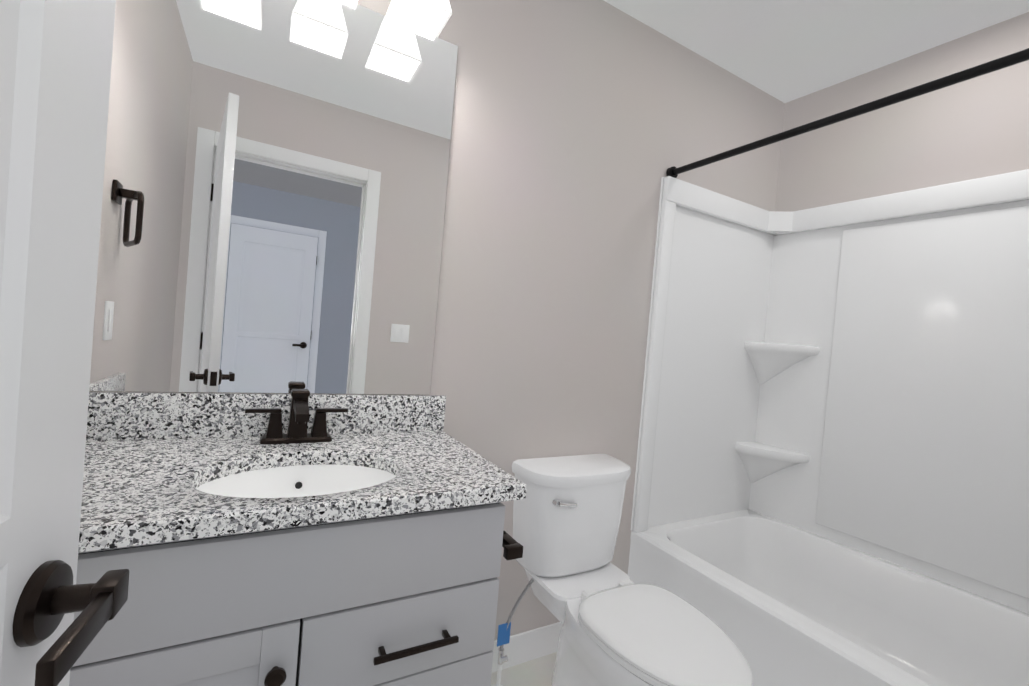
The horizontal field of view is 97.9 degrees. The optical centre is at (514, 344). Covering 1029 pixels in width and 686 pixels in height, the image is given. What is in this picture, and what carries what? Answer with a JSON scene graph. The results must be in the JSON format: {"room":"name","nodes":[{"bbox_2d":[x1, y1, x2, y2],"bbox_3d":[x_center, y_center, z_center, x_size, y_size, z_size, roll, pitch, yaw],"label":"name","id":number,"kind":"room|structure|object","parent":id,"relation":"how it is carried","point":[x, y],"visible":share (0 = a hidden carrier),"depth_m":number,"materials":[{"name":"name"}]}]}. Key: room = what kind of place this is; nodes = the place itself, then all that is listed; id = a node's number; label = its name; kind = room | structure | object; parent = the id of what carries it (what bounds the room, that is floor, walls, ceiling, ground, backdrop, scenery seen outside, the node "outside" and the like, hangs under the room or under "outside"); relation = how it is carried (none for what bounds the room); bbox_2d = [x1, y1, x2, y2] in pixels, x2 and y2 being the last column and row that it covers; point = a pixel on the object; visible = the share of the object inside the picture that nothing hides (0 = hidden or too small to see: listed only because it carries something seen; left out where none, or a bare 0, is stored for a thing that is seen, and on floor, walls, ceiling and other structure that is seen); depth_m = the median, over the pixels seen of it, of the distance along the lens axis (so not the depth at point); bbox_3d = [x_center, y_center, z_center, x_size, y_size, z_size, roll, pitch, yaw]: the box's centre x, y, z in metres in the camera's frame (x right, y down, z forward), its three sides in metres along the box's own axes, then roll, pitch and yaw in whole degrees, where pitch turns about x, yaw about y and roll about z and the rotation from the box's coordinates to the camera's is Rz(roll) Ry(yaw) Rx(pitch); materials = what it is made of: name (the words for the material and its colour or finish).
{"room":"bathroom","nodes":[
{"label":"bathroom","id":0,"kind":"room"},
{"bbox_2d":[89,0,784,640],"bbox_3d":[0.200,-0.056,1.715,3.025,2.440,0.100,4,1,-29],"label":"wall","id":1,"kind":"structure","parent":0,"point":[579,128],"depth_m":1.62,"materials":[{"name":"paint"}]},
{"bbox_2d":[89,0,457,394],"bbox_3d":[-0.572,-0.410,1.204,0.805,1.086,0.005,4,1,-29],"label":"vanity mirror","id":2,"kind":"object","parent":1,"relation":"attached to","point":[274,194],"visible":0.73,"depth_m":1.17,"materials":[{"name":"clear glass"}]},
{"bbox_2d":[332,0,451,41],"bbox_3d":[-0.449,-1.086,1.115,0.640,0.395,0.206,4,1,-29],"label":"sconce","id":3,"kind":"object","parent":1,"relation":"attached to","point":[426,19],"visible":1,"depth_m":1.24,"materials":[{"name":"white glass"}]},
{"bbox_2d":[492,622,561,672],"bbox_3d":[0.064,1.103,1.647,0.891,0.110,0.012,4,1,-29],"label":"baseboard","id":4,"kind":"structure","parent":1,"relation":"attached to","point":[523,647],"depth_m":1.62,"materials":[{"name":"paint"}]},
{"bbox_2d":[666,48,1028,177],"bbox_3d":[1.036,-0.668,1.214,0.098,0.048,1.518,4,1,-29],"label":"curtain rod","id":5,"kind":"object","parent":1,"relation":"attached to","point":[972,72],"visible":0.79,"depth_m":1.25,"materials":[{"name":"black metal"}]},
{"bbox_2d":[491,652,556,685],"bbox_3d":[0.491,1.254,1.020,3.025,0.100,1.740,4,1,-29],"label":"floor","id":6,"kind":"structure","parent":0,"point":[537,671],"depth_m":1.58,"materials":[{"name":"tile"}]},
{"bbox_2d":[69,389,526,685],"bbox_3d":[-0.523,0.621,0.985,0.938,0.994,0.544,4,1,-29],"label":"bathroom vanity","id":7,"kind":"object","parent":6,"relation":"on","point":[300,537],"visible":0.96,"depth_m":0.85,"materials":[{"name":"paint"}]},
{"bbox_2d":[492,454,751,685],"bbox_3d":[0.309,0.807,1.321,0.492,0.751,0.761,4,1,-29],"label":"toilet","id":8,"kind":"object","parent":6,"relation":"on","point":[619,627],"visible":1,"depth_m":1.41,"materials":[{"name":"white ceramic"}]},
{"bbox_2d":[628,169,1028,685],"bbox_3d":[1.279,0.321,1.410,0.889,1.878,1.514,4,1,-29],"label":"tub","id":9,"kind":"object","parent":6,"relation":"on","point":[831,486],"visible":0.94,"depth_m":1.80,"materials":[{"name":"white plastic"}]},
{"bbox_2d":[603,0,1028,102],"bbox_3d":[0.702,-1.277,0.979,3.025,0.100,1.740,4,1,-29],"label":"ceiling","id":10,"kind":"structure","parent":0,"point":[784,51],"depth_m":1.72,"materials":[{"name":"paint"}]},
{"bbox_2d":[775,12,1028,211],"bbox_3d":[1.724,0.073,1.573,0.100,2.440,1.650,4,1,-33],"label":"wall","id":11,"kind":"structure","parent":0,"point":[975,127],"depth_m":1.78,"materials":[{"name":"paint"}]},
{"bbox_3d":[0.183,0.136,-0.149,0.925,2.115,0.152,4,1,-29],"label":"door frame","id":12,"kind":"structure","parent":0,"visible":0},
{"bbox_2d":[0,0,128,685],"bbox_3d":[-0.300,0.128,0.079,0.151,2.018,0.770,4,1,-21],"label":"bathroom door","id":13,"kind":"structure","parent":12,"relation":"attached to","point":[55,65],"depth_m":0.37,"materials":[{"name":"paint"}]}
]}

